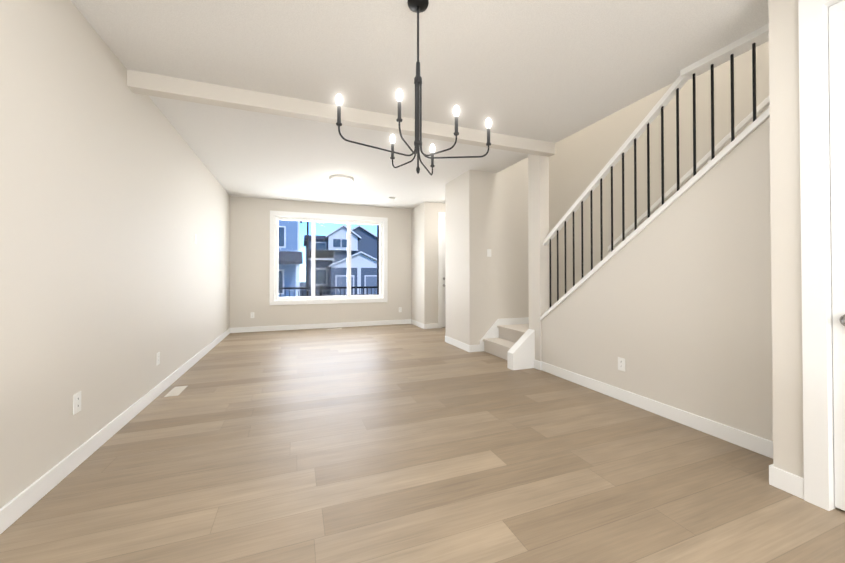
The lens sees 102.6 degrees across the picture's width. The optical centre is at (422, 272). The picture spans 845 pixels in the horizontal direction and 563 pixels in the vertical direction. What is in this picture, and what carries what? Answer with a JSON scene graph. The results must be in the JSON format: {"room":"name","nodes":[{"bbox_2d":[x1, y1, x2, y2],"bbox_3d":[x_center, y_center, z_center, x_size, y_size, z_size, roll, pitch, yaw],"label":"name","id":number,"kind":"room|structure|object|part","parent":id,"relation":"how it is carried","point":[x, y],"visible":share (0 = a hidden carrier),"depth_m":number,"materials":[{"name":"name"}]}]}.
{"room":"empty dining room","nodes":[
{"label":"empty dining room","id":0,"kind":"room"},
{"bbox_2d":[0,0,229,508],"bbox_3d":[-2.078,-0.210,1.876,0.120,2.740,10.730,0,-1,-21],"label":"wall","id":1,"kind":"structure","parent":0,"point":[114,200],"depth_m":2.10,"materials":[{"name":"grey paint"}]},
{"bbox_2d":[73,391,80,414],"bbox_3d":[-2.073,0.784,2.033,0.008,0.116,0.072,0,-1,-21],"label":"electrical outlet","id":2,"kind":"object","parent":1,"relation":"attached to","point":[76,402],"visible":1,"depth_m":2.03,"materials":[{"name":"white plastic"}]},
{"bbox_2d":[0,328,231,533],"bbox_3d":[-2.007,1.107,1.867,0.017,0.105,10.450,0,-1,-21],"label":"baseboard","id":3,"kind":"structure","parent":1,"relation":"attached to","point":[13,510],"depth_m":2.06,"materials":[{"name":"white wood"}]},
{"bbox_2d":[156,352,159,365],"bbox_3d":[-2.523,0.823,3.231,0.008,0.116,0.072,0,-1,-21],"label":"electrical outlet","id":4,"kind":"object","parent":1,"relation":"attached to","point":[158,358],"visible":1,"depth_m":3.22,"materials":[{"name":"white plastic"}]},
{"bbox_2d":[230,196,410,327],"bbox_3d":[-2.031,-0.151,7.538,3.950,2.740,0.160,0,-1,-21],"label":"wall","id":5,"kind":"structure","parent":0,"point":[249,251],"depth_m":7.13,"materials":[{"name":"grey paint"}]},
{"bbox_2d":[232,319,411,332],"bbox_3d":[-2.043,1.165,7.428,3.800,0.105,0.014,0,-1,-21],"label":"baseboard","id":6,"kind":"structure","parent":5,"relation":"attached to","point":[386,322],"depth_m":7.32,"materials":[{"name":"white wood"}]},
{"bbox_2d":[269,210,387,304],"bbox_3d":[-2.017,-0.297,7.520,2.515,1.970,0.148,0,-1,-21],"label":"window","id":7,"kind":"structure","parent":5,"relation":"in","point":[272,300],"depth_m":7.43,"materials":[{"name":"white"}]},
{"bbox_2d":[411,203,422,322],"bbox_3d":[-0.077,-0.149,7.781,0.120,2.740,0.760,0,-1,-21],"label":"wall","id":8,"kind":"structure","parent":0,"point":[417,263],"depth_m":7.72,"materials":[{"name":"grey paint"}]},
{"bbox_2d":[412,320,427,328],"bbox_3d":[-0.109,1.167,7.662,0.020,0.105,0.854,0,-1,-21],"label":"baseboard","id":9,"kind":"structure","parent":8,"relation":"attached to","point":[421,325],"depth_m":7.53,"materials":[{"name":"white wood"}]},
{"bbox_2d":[71,0,768,208],"bbox_3d":[0.552,-1.720,2.879,5.740,0.300,10.730,0,-1,-21],"label":"ceiling","id":10,"kind":"structure","parent":0,"point":[553,71],"depth_m":2.60,"materials":[{"name":"white paint"}]},
{"bbox_2d":[127,69,554,156],"bbox_3d":[-0.364,-1.499,3.398,4.150,0.130,0.110,0,-1,-21],"label":"bulkhead","id":11,"kind":"object","parent":10,"relation":"attached to","point":[150,84],"visible":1,"depth_m":3.10,"materials":[{"name":"grey paint"}]},
{"bbox_2d":[329,175,353,183],"bbox_3d":[-1.328,-1.517,5.552,0.390,0.050,0.390,0,-1,-21],"label":"flush ceiling light","id":12,"kind":"object","parent":10,"relation":"attached to","point":[341,179],"visible":1,"depth_m":5.46,"materials":[{"name":"white glass"}]},
{"bbox_2d":[331,178,351,183],"bbox_3d":[-1.328,-1.495,5.552,0.336,0.004,0.336,0,-1,-21],"label":"diffuser","id":13,"kind":"object","parent":12,"relation":"attached to","point":[335,180],"depth_m":5.50,"materials":[{"name":"white glass"}]},
{"bbox_2d":[336,0,490,175],"bbox_3d":[-0.077,-1.074,1.996,0.879,1.010,0.622,0,-1,-21],"label":"chandelier","id":14,"kind":"object","parent":10,"relation":"hanging from","point":[417,6],"visible":1,"depth_m":1.95,"materials":[{"name":"black metal"}]},
{"bbox_2d":[0,324,844,562],"bbox_3d":[0.552,1.230,2.849,5.740,0.120,10.730,0,-1,-21],"label":"floor","id":15,"kind":"structure","parent":0,"point":[403,443],"depth_m":1.92,"materials":[{"name":"brown wood"}]},
{"bbox_2d":[164,386,186,396],"bbox_3d":[-2.433,1.172,3.347,0.110,0.007,0.300,0,-1,-21],"label":"floor vent","id":16,"kind":"object","parent":15,"relation":"in","point":[176,391],"visible":1,"depth_m":3.33,"materials":[{"name":"beige metal"}]},
{"bbox_2d":[445,336,471,351],"bbox_3d":[0.548,1.145,5.465,0.017,0.105,0.898,0,-1,-21],"label":"baseboard","id":17,"kind":"structure","parent":15,"relation":"on","point":[461,345],"depth_m":5.36,"materials":[{"name":"white wood"}]},
{"bbox_2d":[445,157,528,344],"bbox_3d":[1.465,-1.499,5.837,1.950,5.400,0.870,0,-1,-21],"label":"wall block","id":18,"kind":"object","parent":15,"relation":"on","point":[484,211],"visible":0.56,"depth_m":5.29,"materials":[{"name":"grey paint"}]},
{"bbox_2d":[487,249,490,256],"bbox_3d":[1.025,-0.300,5.190,0.072,0.116,0.010,0,-1,-21],"label":"light switch","id":19,"kind":"object","parent":18,"relation":"attached to","point":[488,252],"visible":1,"depth_m":5.18,"materials":[{"name":"white plastic"}]},
{"bbox_2d":[480,317,528,351],"bbox_3d":[1.458,0.958,5.334,1.260,0.476,0.020,0,-1,-21],"label":"trim","id":20,"kind":"structure","parent":18,"relation":"attached to","point":[493,332],"depth_m":5.22,"materials":[{"name":"white wood"}]},
{"bbox_2d":[483,324,528,359],"bbox_3d":[2.319,-0.331,3.160,1.245,3.008,4.720,0,-1,-21],"label":"stairs","id":21,"kind":"structure","parent":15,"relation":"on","point":[506,341],"depth_m":4.92,"materials":[{"name":"beige carpet"}]},
{"bbox_2d":[528,154,548,360],"bbox_3d":[1.456,-0.186,4.242,0.140,2.740,0.215,0,-1,-21],"label":"post","id":22,"kind":"object","parent":15,"relation":"on","point":[538,212],"visible":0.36,"depth_m":4.16,"materials":[{"name":"grey paint"}]},
{"bbox_2d":[423,202,444,328],"bbox_3d":[0.860,-0.150,7.663,1.790,2.740,0.120,0,-1,-21],"label":"wall","id":23,"kind":"structure","parent":0,"point":[431,210],"depth_m":7.35,"materials":[{"name":"grey paint"}]},
{"bbox_2d":[428,323,437,328],"bbox_3d":[0.195,1.164,7.328,0.300,0.105,0.014,0,-1,-21],"label":"baseboard","id":24,"kind":"structure","parent":23,"relation":"attached to","point":[430,326],"depth_m":7.33,"materials":[{"name":"white wood"}]},
{"bbox_2d":[438,212,444,327],"bbox_3d":[0.821,-0.051,7.638,1.064,2.542,0.138,0,-1,-21],"label":"door frame","id":25,"kind":"structure","parent":23,"relation":"attached to","point":[441,215],"depth_m":7.40,"materials":[{"name":"white wood"}]},
{"bbox_2d":[442,217,444,326],"bbox_3d":[0.832,-0.014,7.607,0.888,2.442,0.112,0,-1,-21],"label":"front door","id":26,"kind":"structure","parent":23,"relation":"in","point":[443,271],"depth_m":7.48,"materials":[{"name":"white wood"}]},
{"bbox_2d":[541,117,772,440],"bbox_3d":[1.904,0.042,3.072,0.120,2.261,2.285,0,-1,-21],"label":"wall","id":27,"kind":"structure","parent":0,"point":[671,304],"depth_m":2.53,"materials":[{"name":"grey paint"}]},
{"bbox_2d":[507,329,534,369],"bbox_3d":[1.223,0.949,4.196,0.320,0.470,0.115,0,-1,-21],"label":"trim","id":28,"kind":"structure","parent":27,"relation":"attached to","point":[520,353],"depth_m":4.16,"materials":[{"name":"white wood"}]},
{"bbox_2d":[618,357,624,371],"bbox_3d":[1.823,0.842,3.100,0.008,0.116,0.072,0,-1,-21],"label":"outlet","id":29,"kind":"object","parent":27,"relation":"attached to","point":[621,364],"visible":1,"depth_m":3.10,"materials":[{"name":"white plastic"}]},
{"bbox_2d":[534,360,772,457],"bbox_3d":[1.815,1.120,3.082,0.034,0.105,2.385,0,-1,-21],"label":"baseboard","id":30,"kind":"structure","parent":27,"relation":"attached to","point":[757,444],"depth_m":2.67,"materials":[{"name":"white wood"}]},
{"bbox_2d":[540,107,769,320],"bbox_3d":[1.904,-0.281,3.076,0.160,1.712,2.285,0,-1,-21],"label":"trim","id":31,"kind":"structure","parent":27,"relation":"on","point":[738,140],"depth_m":2.67,"materials":[{"name":"white wood"}]},
{"bbox_2d":[543,43,755,306],"bbox_3d":[1.881,-0.553,3.140,0.060,2.029,2.154,0,-1,-21],"label":"stair railing","id":32,"kind":"object","parent":31,"relation":"on","point":[657,108],"visible":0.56,"depth_m":2.97,"materials":[{"name":"black metal"}]},
{"bbox_2d":[549,41,769,307],"bbox_3d":[3.426,-1.537,2.167,0.120,5.400,7.380,0,-1,-21],"label":"wall","id":33,"kind":"structure","parent":0,"point":[579,160],"depth_m":4.20,"materials":[{"name":"grey paint"}]},
{"bbox_2d":[608,96,768,251],"bbox_3d":[2.994,-1.427,3.024,0.085,2.278,3.050,0,-1,-21],"label":"stair skirting board","id":34,"kind":"object","parent":33,"relation":"attached to","point":[738,128],"visible":0.44,"depth_m":3.42,"materials":[{"name":"white wood"}]},
{"bbox_2d":[768,0,803,477],"bbox_3d":[2.810,-0.228,0.152,0.480,2.740,3.825,0,-1,-21],"label":"wall","id":35,"kind":"structure","parent":0,"point":[786,292],"depth_m":1.80,"materials":[{"name":"grey paint"}]},
{"bbox_2d":[680,23,768,78],"bbox_3d":[2.184,-1.553,2.337,0.125,0.045,0.681,0,-1,-21],"label":"trim","id":36,"kind":"structure","parent":35,"relation":"attached to","point":[742,45],"depth_m":2.37,"materials":[{"name":"white wood"}]},
{"bbox_2d":[769,455,803,490],"bbox_3d":[2.054,1.108,1.905,0.334,0.105,0.014,0,-1,-21],"label":"baseboard","id":37,"kind":"structure","parent":35,"relation":"attached to","point":[778,478],"depth_m":1.80,"materials":[{"name":"white wood"}]},
{"bbox_2d":[798,0,841,510],"bbox_3d":[2.178,-0.127,1.296,0.138,2.562,0.986,0,-1,-21],"label":"door frame","id":38,"kind":"structure","parent":35,"relation":"attached to","point":[817,336],"depth_m":1.68,"materials":[{"name":"white wood"}]},
{"bbox_2d":[828,0,844,510],"bbox_3d":[2.144,-0.089,1.283,0.096,2.462,0.810,0,-1,-21],"label":"closet door","id":39,"kind":"structure","parent":35,"relation":"in","point":[836,13],"depth_m":1.65,"materials":[{"name":"white wood"}]},
{"bbox_3d":[2.023,0.229,1.553,0.061,0.066,0.159,0,-1,-21],"label":"handle","id":40,"kind":"part","parent":39,"relation":"part of","materials":[{"name":"silver metal"}]},
{"label":"outside","id":41,"kind":"structure","parent":0,"visible":0},
{"bbox_2d":[300,282,376,295],"bbox_3d":[-13.345,2.843,63.161,140.000,0.300,111.990,0,-1,-21],"label":"ground","id":42,"kind":"structure","parent":41,"point":[302,284],"depth_m":37.16,"materials":[{"name":"grey concrete"}]},
{"bbox_2d":[278,220,302,296],"bbox_3d":[-16.941,-2.433,26.713,14.200,9.500,12.600,0,-1,-21],"label":"house","id":43,"kind":"structure","parent":42,"relation":"on","point":[290,239],"depth_m":24.89,"materials":[{"name":"blue"}]},
{"bbox_2d":[307,221,308,295],"bbox_3d":[-11.854,-3.099,34.934,0.190,11.000,0.200,0,-1,-21],"label":"pole","id":44,"kind":"object","parent":42,"relation":"on","point":[307,256],"depth_m":34.86,"materials":[{"name":"grey wood"}]},
{"bbox_2d":[303,224,376,294],"bbox_3d":[-10.243,-1.521,43.428,9.300,8.020,13.200,0,-1,-21],"label":"house","id":45,"kind":"structure","parent":42,"relation":"on","point":[334,242],"depth_m":38.39,"materials":[{"name":"stone"}]},
{"bbox_3d":[-3.032,1.449,8.054,8.450,0.250,1.540,0,-1,-21],"label":"deck","id":46,"kind":"object","parent":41,"visible":0},
{"bbox_2d":[278,285,377,296],"bbox_3d":[-4.221,0.826,8.297,6.350,1.000,0.060,0,-1,-21],"label":"deck railing","id":47,"kind":"object","parent":46,"relation":"on","point":[320,287],"depth_m":8.86,"materials":[{"name":"black metal"}]},
{"bbox_2d":[377,225,378,294],"bbox_3d":[-1.161,-0.312,9.448,0.180,3.300,0.180,0,-1,-21],"label":"porch post","id":48,"kind":"object","parent":46,"relation":"on","point":[378,259],"depth_m":9.35,"materials":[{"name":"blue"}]}
]}

